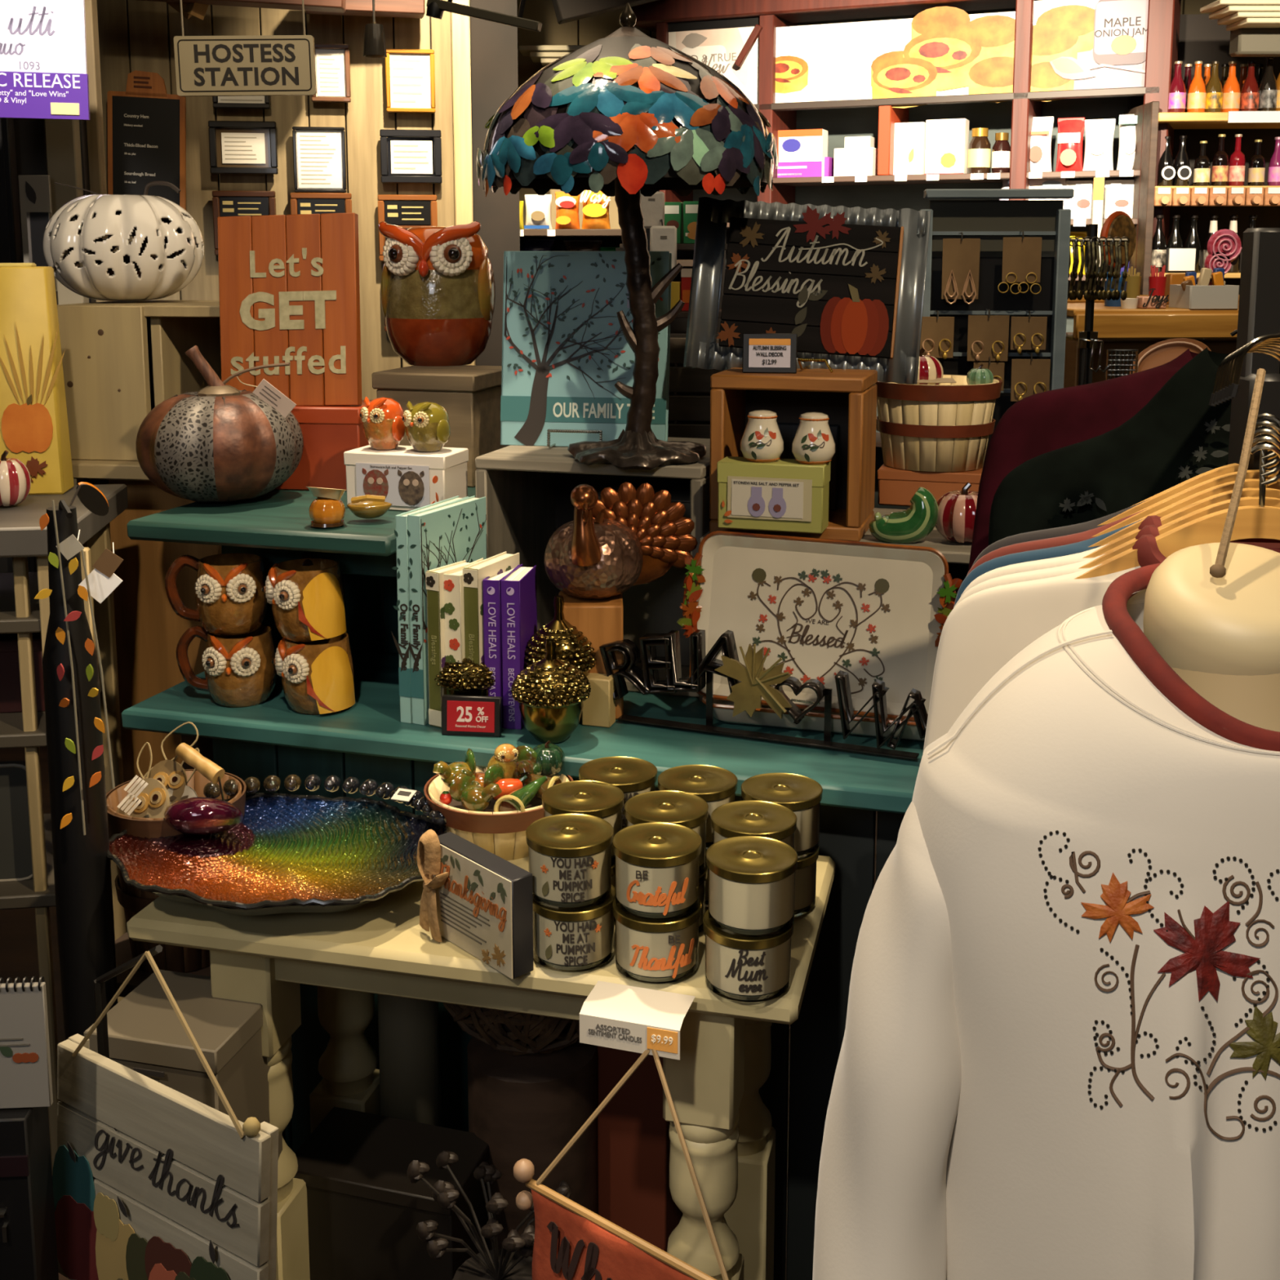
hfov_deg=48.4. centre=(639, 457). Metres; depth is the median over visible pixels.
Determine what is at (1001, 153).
jam jar
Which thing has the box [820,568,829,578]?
print
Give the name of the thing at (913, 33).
print
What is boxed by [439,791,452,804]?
berry
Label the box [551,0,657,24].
beam
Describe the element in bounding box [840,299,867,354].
print
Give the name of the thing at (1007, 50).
print
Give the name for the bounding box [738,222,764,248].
print
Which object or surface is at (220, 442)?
pumpkin
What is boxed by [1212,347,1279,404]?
hook
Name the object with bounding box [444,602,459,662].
print
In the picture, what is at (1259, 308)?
post
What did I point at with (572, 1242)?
banner
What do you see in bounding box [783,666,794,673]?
print
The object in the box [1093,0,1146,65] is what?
print
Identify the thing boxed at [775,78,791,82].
print
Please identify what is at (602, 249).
snack bag
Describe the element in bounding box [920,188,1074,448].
stand
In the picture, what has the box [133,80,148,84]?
print
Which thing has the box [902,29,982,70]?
print
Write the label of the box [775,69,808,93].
print
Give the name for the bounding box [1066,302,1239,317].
countertop
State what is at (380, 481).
print
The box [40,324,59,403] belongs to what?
print
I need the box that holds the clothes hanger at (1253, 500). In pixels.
[1078,435,1279,568]
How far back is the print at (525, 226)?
6.27 m
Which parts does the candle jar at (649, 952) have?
glass, lid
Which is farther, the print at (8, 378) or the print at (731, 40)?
the print at (731, 40)
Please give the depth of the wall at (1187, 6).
7.23 m
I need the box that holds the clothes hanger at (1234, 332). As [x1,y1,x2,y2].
[1230,329,1237,336]
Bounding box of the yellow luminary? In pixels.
[0,262,74,495]
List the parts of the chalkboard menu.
chalk panel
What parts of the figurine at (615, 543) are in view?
stem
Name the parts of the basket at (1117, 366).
leg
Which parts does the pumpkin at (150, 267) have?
twig stem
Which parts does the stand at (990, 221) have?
hook rail, panel, hook rail, panel, rail, hook rail, hook rail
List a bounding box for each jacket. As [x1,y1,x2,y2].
[968,348,1198,571]
[988,346,1279,545]
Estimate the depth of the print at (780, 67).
6.44 m
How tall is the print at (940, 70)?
0.033 m
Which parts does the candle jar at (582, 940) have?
glass, lid, glass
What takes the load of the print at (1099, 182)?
attached to the sign at (1099, 182)
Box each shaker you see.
[359,396,404,449]
[401,400,450,452]
[740,409,783,462]
[791,412,835,464]
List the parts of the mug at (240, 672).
handle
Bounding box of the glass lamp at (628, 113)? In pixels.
[475,2,777,470]
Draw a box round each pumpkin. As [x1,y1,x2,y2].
[0,449,31,506]
[42,181,204,300]
[135,345,303,502]
[533,740,564,775]
[916,347,943,385]
[935,482,977,543]
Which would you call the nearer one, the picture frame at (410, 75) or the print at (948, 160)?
the picture frame at (410, 75)
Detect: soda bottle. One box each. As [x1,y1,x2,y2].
[1151,214,1167,272]
[1156,136,1175,186]
[1166,214,1183,248]
[1168,61,1186,112]
[1172,135,1191,186]
[1183,63,1192,112]
[1183,214,1201,272]
[1186,61,1206,112]
[1193,141,1210,186]
[1202,214,1217,267]
[1203,63,1211,86]
[1204,61,1222,112]
[1210,133,1228,186]
[1220,63,1229,88]
[1222,61,1240,111]
[1227,133,1245,186]
[1227,214,1240,272]
[1238,63,1248,91]
[1239,61,1259,111]
[1240,214,1257,265]
[1247,139,1265,186]
[1255,63,1264,88]
[1257,57,1277,111]
[1266,137,1279,186]
[1275,72,1279,111]
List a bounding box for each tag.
[56,529,84,559]
[78,568,123,603]
[92,542,123,577]
[116,766,153,814]
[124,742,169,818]
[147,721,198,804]
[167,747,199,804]
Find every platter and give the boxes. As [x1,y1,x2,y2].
[106,773,449,915]
[676,530,962,721]
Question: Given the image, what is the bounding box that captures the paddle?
[68,481,108,515]
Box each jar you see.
[377,221,495,366]
[511,639,591,743]
[524,595,596,676]
[525,813,613,910]
[533,884,615,973]
[542,780,624,862]
[578,756,657,829]
[611,861,615,921]
[612,822,702,920]
[613,897,701,984]
[624,790,708,872]
[657,764,737,849]
[698,862,707,933]
[702,909,794,1003]
[705,849,708,906]
[706,835,798,937]
[711,800,796,848]
[741,773,822,858]
[794,848,818,917]
[967,128,991,173]
[991,132,1010,173]
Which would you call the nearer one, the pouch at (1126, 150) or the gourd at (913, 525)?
the gourd at (913, 525)
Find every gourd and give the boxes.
[868,486,938,543]
[966,364,993,384]
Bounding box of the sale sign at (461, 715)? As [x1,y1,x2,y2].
[441,694,502,737]
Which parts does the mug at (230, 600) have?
handle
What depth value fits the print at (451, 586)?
2.12 m
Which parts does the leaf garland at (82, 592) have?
cord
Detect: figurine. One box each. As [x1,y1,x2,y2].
[434,657,495,696]
[544,481,697,599]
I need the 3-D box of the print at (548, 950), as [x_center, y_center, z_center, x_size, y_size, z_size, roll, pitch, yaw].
[-0.103,0.560,1.614,0.008,0.019,0.006,-1,8,-4]
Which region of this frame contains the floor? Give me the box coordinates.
[0,746,877,1279]
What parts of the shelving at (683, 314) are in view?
panel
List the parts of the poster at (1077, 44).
poster panel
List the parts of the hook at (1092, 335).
post, plate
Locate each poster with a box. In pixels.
[0,0,89,119]
[668,26,759,103]
[775,6,1015,108]
[1030,0,1148,101]
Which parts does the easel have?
leg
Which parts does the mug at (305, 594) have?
handle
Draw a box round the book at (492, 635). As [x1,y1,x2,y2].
[482,564,522,728]
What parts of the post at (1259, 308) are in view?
post, out arm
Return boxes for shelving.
[0,484,128,1171]
[520,228,725,333]
[615,244,727,318]
[631,0,1181,509]
[1120,13,1279,294]
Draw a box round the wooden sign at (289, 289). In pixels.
[217,213,362,405]
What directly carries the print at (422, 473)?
on the gift box at (409, 479)
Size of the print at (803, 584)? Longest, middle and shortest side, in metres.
0.210 x 0.168 x 0.002 m
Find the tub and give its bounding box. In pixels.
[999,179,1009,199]
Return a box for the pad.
[0,976,53,1108]
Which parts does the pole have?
hook arm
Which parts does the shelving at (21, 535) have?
post, post, post, post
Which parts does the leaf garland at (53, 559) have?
cord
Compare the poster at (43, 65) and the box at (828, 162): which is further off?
the box at (828, 162)
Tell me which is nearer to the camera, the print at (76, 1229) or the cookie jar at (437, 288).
the print at (76, 1229)
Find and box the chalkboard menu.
[106,70,186,214]
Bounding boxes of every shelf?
[121,486,924,1279]
[519,44,620,229]
[1200,0,1279,57]
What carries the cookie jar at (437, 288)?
on the crate at (470, 395)
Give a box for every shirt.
[923,533,1279,751]
[953,519,1142,607]
[953,524,1279,608]
[960,515,1162,597]
[965,508,1146,577]
[972,499,1147,565]
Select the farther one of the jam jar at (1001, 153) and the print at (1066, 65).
the jam jar at (1001, 153)
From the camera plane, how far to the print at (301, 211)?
5.95 m
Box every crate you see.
[57,299,221,461]
[293,1106,489,1279]
[372,364,509,487]
[475,436,711,697]
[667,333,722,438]
[698,507,971,702]
[709,367,877,541]
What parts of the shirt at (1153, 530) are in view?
neck trim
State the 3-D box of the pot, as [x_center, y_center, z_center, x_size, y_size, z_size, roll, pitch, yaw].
[-0.480,0.073,2.183,0.063,0.065,0.063,0,8,0]
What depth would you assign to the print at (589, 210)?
6.23 m
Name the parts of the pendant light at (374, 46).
cord, lamp shade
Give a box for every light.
[168,795,176,800]
[180,795,188,799]
[363,0,386,57]
[426,0,542,31]
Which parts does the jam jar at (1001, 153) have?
lid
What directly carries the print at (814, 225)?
on the wall decor at (850, 282)
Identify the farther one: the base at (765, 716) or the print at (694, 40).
the print at (694, 40)
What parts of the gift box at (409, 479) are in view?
lid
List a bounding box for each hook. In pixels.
[1078,331,1101,385]
[1085,331,1109,384]
[1208,350,1279,406]
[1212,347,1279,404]
[1215,345,1279,403]
[1218,343,1279,401]
[1222,341,1279,399]
[1225,338,1279,399]
[1228,333,1279,397]
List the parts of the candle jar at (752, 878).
glass, glass, lid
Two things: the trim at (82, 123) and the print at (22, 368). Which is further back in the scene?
the trim at (82, 123)
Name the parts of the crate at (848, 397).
panel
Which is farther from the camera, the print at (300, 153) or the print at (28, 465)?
the print at (300, 153)
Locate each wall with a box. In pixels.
[96,0,519,399]
[516,0,656,229]
[1180,0,1217,14]
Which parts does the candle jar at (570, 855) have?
lid, glass, glass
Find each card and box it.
[579,980,695,1059]
[916,377,956,382]
[920,310,954,359]
[941,232,980,304]
[966,308,1008,361]
[973,356,1004,391]
[997,231,1041,294]
[1009,310,1047,353]
[1010,351,1050,401]
[1164,248,1196,272]
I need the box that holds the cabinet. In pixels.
[71,459,222,782]
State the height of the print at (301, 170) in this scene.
0.004 m
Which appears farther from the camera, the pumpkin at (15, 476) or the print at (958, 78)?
the print at (958, 78)
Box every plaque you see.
[212,191,276,255]
[289,192,351,214]
[377,194,437,261]
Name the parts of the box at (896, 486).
lid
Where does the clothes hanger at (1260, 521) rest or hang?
hanging from the post at (1259, 308)
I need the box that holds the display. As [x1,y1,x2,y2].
[1099,210,1136,272]
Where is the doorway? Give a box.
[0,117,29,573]
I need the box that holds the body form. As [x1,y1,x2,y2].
[1142,368,1279,732]
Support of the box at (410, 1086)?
on the floor
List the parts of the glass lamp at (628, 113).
glass pane, glass pane, glass pane, glass pane, glass pane, glass pane, glass pane, glass pane, glass pane, glass pane, glass pane, glass pane, glass pane, glass pane, glass pane, glass pane, glass pane, glass pane, glass pane, glass pane, glass pane, glass pane, glass pane, glass pane, glass pane, glass pane, glass pane, glass pane, glass pane, glass pane, glass pane, glass pane, glass pane, glass pane, glass pane, glass pane, glass pane, glass pane, glass pane, glass pane, glass pane, glass pane, glass pane, glass pane, glass pane, glass pane, glass pane, glass pane, glass pane, glass pane, glass pane, glass pane, glass pane, glass pane, glass pane, glass pane, glass pane, glass pane, glass pane, glass pane, glass pane, glass pane, glass pane, glass pane, glass pane, glass pane, lamp shade, glass pane, glass pane, glass pane, glass pane, glass pane, glass pane, glass pane, glass pane, glass pane, glass pane, glass pane, glass pane, glass pane, glass pane, glass pane, glass pane, glass pane, glass pane, glass pane, glass pane, glass pane, glass pane, glass pane, glass pane, glass pane, glass pane, glass pane, glass pane, glass pane, glass pane, glass pane, glass pane, glass pane, glass pane, glass pane, glass pane, glass pane, glass pane, glass pane, glass pane, glass pane, glass pane, glass pane, glass pane, glass pane, glass pane, glass pane, glass pane, glass pane, glass pane, glass pane, glass pane, glass pane, glass pane, glass pane, glass pane, glass pane, glass pane, glass pane, glass pane, glass pane, glass pane, glass pane, glass pane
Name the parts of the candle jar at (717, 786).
lid, glass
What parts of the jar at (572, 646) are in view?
stem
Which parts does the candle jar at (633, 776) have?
lid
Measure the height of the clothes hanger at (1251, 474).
0.173 m
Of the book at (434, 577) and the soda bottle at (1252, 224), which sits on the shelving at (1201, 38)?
the soda bottle at (1252, 224)
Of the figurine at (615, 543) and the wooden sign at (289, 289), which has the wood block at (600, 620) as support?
the figurine at (615, 543)
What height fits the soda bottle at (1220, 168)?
0.212 m
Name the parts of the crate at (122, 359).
panel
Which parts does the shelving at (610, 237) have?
panel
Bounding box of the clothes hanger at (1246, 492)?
[1082,428,1279,558]
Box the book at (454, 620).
[443,558,483,662]
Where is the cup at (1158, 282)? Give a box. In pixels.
[1148,265,1166,296]
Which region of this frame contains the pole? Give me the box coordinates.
[42,499,117,1039]
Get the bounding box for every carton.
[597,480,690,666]
[597,1045,682,1252]
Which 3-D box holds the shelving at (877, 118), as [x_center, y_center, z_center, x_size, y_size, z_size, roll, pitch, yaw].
[1.172,-0.822,6.495,2.513,2.975,0.405,4,9,24]
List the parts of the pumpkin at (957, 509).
stem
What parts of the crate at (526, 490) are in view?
panel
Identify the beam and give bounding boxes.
[139,0,345,13]
[305,0,425,18]
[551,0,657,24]
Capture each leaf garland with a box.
[34,500,85,835]
[63,549,115,788]
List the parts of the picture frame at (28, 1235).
trim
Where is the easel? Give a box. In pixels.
[797,358,832,373]
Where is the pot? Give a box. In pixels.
[305,486,346,528]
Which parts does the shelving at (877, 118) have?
post, frame, post, rail, post, post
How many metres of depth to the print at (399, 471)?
2.30 m
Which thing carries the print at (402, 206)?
on the plaque at (406, 211)
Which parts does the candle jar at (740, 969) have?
glass, lid, glass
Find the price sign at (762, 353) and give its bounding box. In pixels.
[742,333,797,373]
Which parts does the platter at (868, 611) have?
handle, handle, handle, handle, handle, handle, handle, handle, handle, handle, handle, handle, handle, handle, handle, handle, handle, handle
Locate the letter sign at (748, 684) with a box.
[599,629,928,759]
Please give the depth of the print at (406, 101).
5.95 m
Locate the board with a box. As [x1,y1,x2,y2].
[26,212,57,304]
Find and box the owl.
[486,743,518,778]
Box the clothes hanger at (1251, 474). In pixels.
[1091,413,1279,537]
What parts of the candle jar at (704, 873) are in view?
glass, lid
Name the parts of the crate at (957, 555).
panel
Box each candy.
[1204,252,1231,274]
[1207,229,1242,262]
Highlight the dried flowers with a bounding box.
[407,1150,571,1279]
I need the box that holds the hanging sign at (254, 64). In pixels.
[173,0,316,96]
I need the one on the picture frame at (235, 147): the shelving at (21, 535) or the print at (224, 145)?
the print at (224, 145)
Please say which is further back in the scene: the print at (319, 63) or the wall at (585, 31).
the wall at (585, 31)
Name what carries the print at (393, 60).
on the picture frame at (410, 75)
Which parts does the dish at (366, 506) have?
stem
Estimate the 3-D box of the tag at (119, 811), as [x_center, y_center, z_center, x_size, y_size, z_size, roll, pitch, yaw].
[-0.688,0.481,1.979,0.087,0.095,0.040,-5,9,-30]
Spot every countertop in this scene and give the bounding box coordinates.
[1063,294,1239,387]
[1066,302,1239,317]
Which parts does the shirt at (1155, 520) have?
neck trim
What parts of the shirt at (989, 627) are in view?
neck trim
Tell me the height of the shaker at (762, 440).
0.077 m
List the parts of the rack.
trinket chain, trinket chain, trinket chain, trinket chain, trinket chain, post, trinket chain, trinket chain, trinket chain, trinket chain, trinket chain, trinket chain, trinket chain, trinket chain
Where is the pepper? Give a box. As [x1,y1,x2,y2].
[492,774,528,800]
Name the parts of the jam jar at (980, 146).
lid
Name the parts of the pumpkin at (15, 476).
stem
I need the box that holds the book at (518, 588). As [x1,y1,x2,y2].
[501,564,537,729]
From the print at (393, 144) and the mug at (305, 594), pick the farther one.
the print at (393, 144)
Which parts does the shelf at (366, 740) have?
panel, board, panel, rail, board, board, board, board, board, board, board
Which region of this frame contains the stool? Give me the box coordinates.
[115,932,285,1142]
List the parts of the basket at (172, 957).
handle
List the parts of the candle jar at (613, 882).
lid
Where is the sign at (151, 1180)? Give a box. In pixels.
[52,951,278,1279]
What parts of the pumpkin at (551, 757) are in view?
stem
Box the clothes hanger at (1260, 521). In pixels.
[1075,444,1279,578]
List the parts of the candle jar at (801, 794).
glass, lid, glass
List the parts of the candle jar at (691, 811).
glass, lid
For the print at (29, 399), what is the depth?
2.36 m
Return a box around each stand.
[93,944,162,1058]
[546,429,602,448]
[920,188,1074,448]
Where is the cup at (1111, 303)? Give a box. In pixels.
[1103,271,1127,306]
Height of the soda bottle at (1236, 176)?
0.212 m
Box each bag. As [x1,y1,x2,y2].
[519,200,524,229]
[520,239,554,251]
[524,194,552,229]
[555,191,580,229]
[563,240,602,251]
[579,190,610,229]
[600,247,615,251]
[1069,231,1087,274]
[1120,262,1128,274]
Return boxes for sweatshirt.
[812,563,1279,1279]
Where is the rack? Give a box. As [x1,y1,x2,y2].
[1067,224,1129,384]
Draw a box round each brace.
[166,2,192,19]
[183,2,208,19]
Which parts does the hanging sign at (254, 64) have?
cord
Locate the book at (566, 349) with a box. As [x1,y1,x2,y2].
[500,251,671,446]
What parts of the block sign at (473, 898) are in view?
panel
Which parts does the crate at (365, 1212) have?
lid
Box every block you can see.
[558,591,623,719]
[1136,288,1168,308]
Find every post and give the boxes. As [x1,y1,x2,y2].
[44,119,88,484]
[645,190,659,251]
[1227,227,1279,470]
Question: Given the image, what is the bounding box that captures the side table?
[126,816,835,1279]
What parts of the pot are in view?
pot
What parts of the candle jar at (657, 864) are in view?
glass, lid, glass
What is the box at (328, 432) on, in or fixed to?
on the shelf at (366, 740)
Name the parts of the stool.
seat, leg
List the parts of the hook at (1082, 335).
post, plate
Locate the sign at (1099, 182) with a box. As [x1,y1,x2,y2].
[1092,177,1104,266]
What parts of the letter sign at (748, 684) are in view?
chain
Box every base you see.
[519,701,583,743]
[701,695,924,741]
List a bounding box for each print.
[0,356,19,404]
[0,1037,22,1040]
[0,1044,29,1046]
[0,1046,12,1057]
[1,403,22,453]
[4,336,23,403]
[12,1053,22,1062]
[13,403,34,453]
[14,320,27,399]
[17,174,57,291]
[19,1053,29,1062]
[25,180,36,204]
[25,403,53,453]
[26,394,31,404]
[26,460,37,481]
[26,1052,38,1062]
[28,457,48,478]
[29,344,33,404]
[35,337,43,401]
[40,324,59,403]
[44,350,65,403]
[52,1145,95,1211]
[54,1195,98,1279]
[66,1141,215,1263]
[93,1192,119,1240]
[95,1219,134,1279]
[125,1233,147,1279]
[133,75,150,79]
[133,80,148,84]
[133,85,151,88]
[133,1066,164,1077]
[144,1235,191,1279]
[148,1263,176,1279]
[174,1271,195,1279]
[189,1256,229,1279]
[220,99,262,101]
[222,200,233,204]
[222,208,234,212]
[224,136,256,137]
[224,145,252,146]
[224,149,252,151]
[225,153,256,155]
[225,158,257,159]
[237,202,260,204]
[237,208,258,209]
[238,213,261,215]
[259,391,277,406]
[262,388,276,400]
[264,386,280,399]
[299,135,325,137]
[299,139,320,141]
[300,144,328,145]
[300,148,335,150]
[300,152,333,154]
[300,156,332,158]
[300,161,328,162]
[300,203,310,206]
[300,210,311,213]
[301,165,327,166]
[301,169,323,171]
[301,173,332,175]
[301,178,325,179]
[301,182,330,183]
[315,204,337,205]
[315,209,335,211]
[319,62,332,64]
[320,67,340,69]
[320,76,338,78]
[320,90,340,92]
[355,462,430,506]
[362,467,366,474]
[363,469,388,497]
[368,477,373,484]
[376,477,382,484]
[383,468,388,475]
[386,204,397,208]
[387,213,398,217]
[391,58,420,61]
[392,66,413,69]
[392,75,422,78]
[392,84,421,86]
[392,92,422,94]
[393,100,415,102]
[393,144,417,146]
[393,150,427,152]
[393,155,426,157]
[394,161,428,163]
[394,167,415,168]
[397,469,402,475]
[397,791,411,795]
[398,471,424,505]
[401,206,423,208]
[401,212,421,213]
[401,218,423,220]
[403,479,409,485]
[412,479,418,486]
[419,470,424,477]
[420,502,487,634]
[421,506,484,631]
[431,475,438,483]
[440,606,444,618]
[440,854,506,903]
[440,892,488,921]
[440,897,489,926]
[440,901,481,926]
[440,906,476,927]
[440,910,470,928]
[440,914,486,942]
[440,919,481,944]
[441,655,445,667]
[444,579,459,650]
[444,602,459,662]
[480,565,511,615]
[481,568,502,662]
[481,949,490,964]
[491,943,505,967]
[506,253,661,379]
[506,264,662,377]
[524,225,549,228]
[530,210,544,221]
[540,860,598,873]
[542,880,548,896]
[543,923,601,936]
[545,944,551,959]
[555,195,576,207]
[555,216,570,224]
[559,200,574,208]
[582,203,606,217]
[660,235,666,239]
[664,205,679,213]
[666,220,679,228]
[675,28,726,66]
[680,268,692,277]
[681,33,707,48]
[681,44,726,75]
[682,289,690,302]
[685,204,697,213]
[687,222,696,231]
[687,231,695,239]
[715,321,741,346]
[719,27,747,88]
[724,510,731,515]
[724,519,733,523]
[727,253,749,272]
[727,475,812,521]
[731,479,803,518]
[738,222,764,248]
[745,577,884,693]
[747,497,765,516]
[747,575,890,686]
[748,427,768,459]
[750,439,771,448]
[751,486,761,497]
[751,568,766,582]
[752,502,759,511]
[752,635,761,645]
[755,431,776,439]
[758,613,767,622]
[764,646,770,655]
[765,327,775,333]
[767,594,777,604]
[768,497,786,518]
[772,487,782,498]
[773,504,781,511]
[775,55,808,80]
[775,60,802,78]
[775,62,789,73]
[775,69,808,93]
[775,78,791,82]
[777,128,822,137]
[777,137,778,164]
[777,160,822,177]
[777,165,806,168]
[777,173,801,175]
[777,652,787,661]
[779,435,831,498]
[782,138,800,151]
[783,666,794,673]
[791,68,799,74]
[791,323,807,337]
[793,205,833,242]
[794,306,806,324]
[798,284,808,305]
[798,570,808,580]
[800,429,821,462]
[800,674,810,683]
[803,440,825,450]
[808,289,827,301]
[808,433,828,442]
[808,573,816,582]
[810,568,819,577]
[817,675,825,684]
[820,297,840,352]
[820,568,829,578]
[822,212,851,239]
[822,575,831,583]
[831,297,851,353]
[832,573,842,582]
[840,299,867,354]
[841,160,860,162]
[842,658,851,667]
[848,284,860,302]
[852,142,862,144]
[857,298,879,355]
[858,656,868,666]
[861,602,870,612]
[865,263,887,284]
[866,623,875,632]
[867,299,888,355]
[869,647,879,656]
[871,50,903,71]
[871,57,937,90]
[871,67,873,85]
[871,74,937,108]
[872,230,890,248]
[874,675,883,680]
[875,578,889,593]
[876,63,928,88]
[884,66,911,80]
[888,87,912,93]
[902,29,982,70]
[902,49,982,90]
[908,37,971,66]
[908,148,914,162]
[911,6,970,34]
[911,25,920,39]
[912,75,925,82]
[918,41,949,57]
[924,173,964,174]
[935,66,952,73]
[940,152,955,168]
[951,50,967,60]
[961,15,1015,47]
[968,56,1013,87]
[968,75,1013,102]
[981,40,1014,60]
[1030,79,1074,101]
[1030,146,1042,161]
[1031,22,1078,55]
[1031,39,1078,65]
[1031,62,1071,88]
[1031,130,1048,134]
[1035,4,1094,35]
[1041,180,1060,186]
[1049,56,1095,79]
[1052,57,1084,73]
[1057,132,1079,143]
[1059,148,1076,165]
[1073,48,1145,89]
[1076,199,1090,208]
[1077,30,1093,52]
[1084,63,1145,72]
[1090,146,1104,155]
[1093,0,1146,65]
[1093,0,1148,54]
[1093,177,1104,199]
[1111,35,1136,54]
[1115,199,1128,207]
[1118,115,1137,124]
[1124,141,1135,154]
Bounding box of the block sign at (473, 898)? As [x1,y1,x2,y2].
[417,829,533,978]
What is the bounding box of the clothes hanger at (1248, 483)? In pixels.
[1088,420,1279,546]
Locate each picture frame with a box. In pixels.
[0,760,32,881]
[0,1106,58,1279]
[208,120,278,174]
[212,95,271,109]
[292,126,346,192]
[311,43,351,102]
[379,128,441,183]
[385,48,435,113]
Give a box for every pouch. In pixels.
[640,191,664,228]
[649,218,676,268]
[1030,116,1053,172]
[1055,117,1084,171]
[1082,118,1115,170]
[1116,114,1137,169]
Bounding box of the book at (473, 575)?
[462,551,519,665]
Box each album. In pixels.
[391,495,468,723]
[407,495,487,724]
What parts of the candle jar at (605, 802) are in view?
lid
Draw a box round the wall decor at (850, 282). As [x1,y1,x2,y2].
[683,196,930,384]
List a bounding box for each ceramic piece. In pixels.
[432,748,475,787]
[449,773,502,811]
[470,763,504,786]
[493,775,547,812]
[514,745,542,786]
[523,773,561,799]
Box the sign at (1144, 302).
[1136,296,1166,308]
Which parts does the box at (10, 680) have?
lid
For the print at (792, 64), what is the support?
attached to the poster at (940, 51)
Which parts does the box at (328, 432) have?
box lid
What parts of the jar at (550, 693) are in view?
stem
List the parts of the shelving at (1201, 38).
panel, drawer, knob, drawer, knob, drawer, knob, drawer, knob, drawer, knob, drawer, knob, drawer, knob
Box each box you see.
[0,632,44,713]
[84,969,282,1158]
[274,400,372,491]
[343,444,468,511]
[377,994,441,1126]
[582,672,615,728]
[664,201,683,244]
[671,281,681,308]
[680,268,692,311]
[683,201,698,244]
[716,456,831,533]
[777,128,827,177]
[777,422,839,510]
[824,156,833,176]
[833,146,877,176]
[844,136,875,147]
[877,463,982,506]
[893,121,925,175]
[924,118,968,174]
[1028,177,1068,208]
[1065,180,1093,218]
[1103,179,1133,218]
[1164,273,1185,304]
[1168,267,1239,309]
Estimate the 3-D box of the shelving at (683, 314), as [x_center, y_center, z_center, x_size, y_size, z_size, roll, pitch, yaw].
[0.238,-0.045,5.751,0.622,1.619,0.300,1,8,10]
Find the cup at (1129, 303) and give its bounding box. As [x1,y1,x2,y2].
[1120,297,1138,308]
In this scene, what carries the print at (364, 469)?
on the gift box at (409, 479)
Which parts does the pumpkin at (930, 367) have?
stem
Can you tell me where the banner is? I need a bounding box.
[513,1048,728,1279]
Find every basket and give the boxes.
[106,742,246,973]
[423,765,573,860]
[875,374,1002,471]
[1105,349,1138,380]
[1129,337,1211,373]
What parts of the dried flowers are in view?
stem, stem, stem, stem, stem, stem, stem, stem, pot, stem, stem, stem, stem, stem, stem, stem, stem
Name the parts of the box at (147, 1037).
lid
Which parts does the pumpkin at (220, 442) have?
stem, crown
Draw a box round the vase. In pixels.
[443,1002,597,1257]
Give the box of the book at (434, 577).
[425,560,477,728]
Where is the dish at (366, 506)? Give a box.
[346,494,391,518]
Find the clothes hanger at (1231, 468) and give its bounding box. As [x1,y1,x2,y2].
[1097,462,1239,525]
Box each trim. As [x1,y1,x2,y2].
[1,117,37,572]
[13,118,47,262]
[79,120,96,302]
[84,0,112,302]
[451,0,475,365]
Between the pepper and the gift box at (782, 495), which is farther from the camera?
the gift box at (782, 495)
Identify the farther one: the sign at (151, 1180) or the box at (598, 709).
the box at (598, 709)
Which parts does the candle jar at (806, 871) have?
glass, glass, lid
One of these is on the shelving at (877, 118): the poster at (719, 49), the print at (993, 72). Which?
the poster at (719, 49)
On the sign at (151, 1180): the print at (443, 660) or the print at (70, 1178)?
the print at (70, 1178)
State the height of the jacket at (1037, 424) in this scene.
0.765 m
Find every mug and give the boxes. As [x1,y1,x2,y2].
[164,552,267,635]
[175,624,276,707]
[261,551,346,642]
[271,631,355,715]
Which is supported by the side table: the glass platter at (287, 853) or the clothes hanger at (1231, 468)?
the glass platter at (287, 853)
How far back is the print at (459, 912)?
1.67 m
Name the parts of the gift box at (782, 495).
lid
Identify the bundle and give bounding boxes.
[117,792,142,815]
[124,775,148,798]

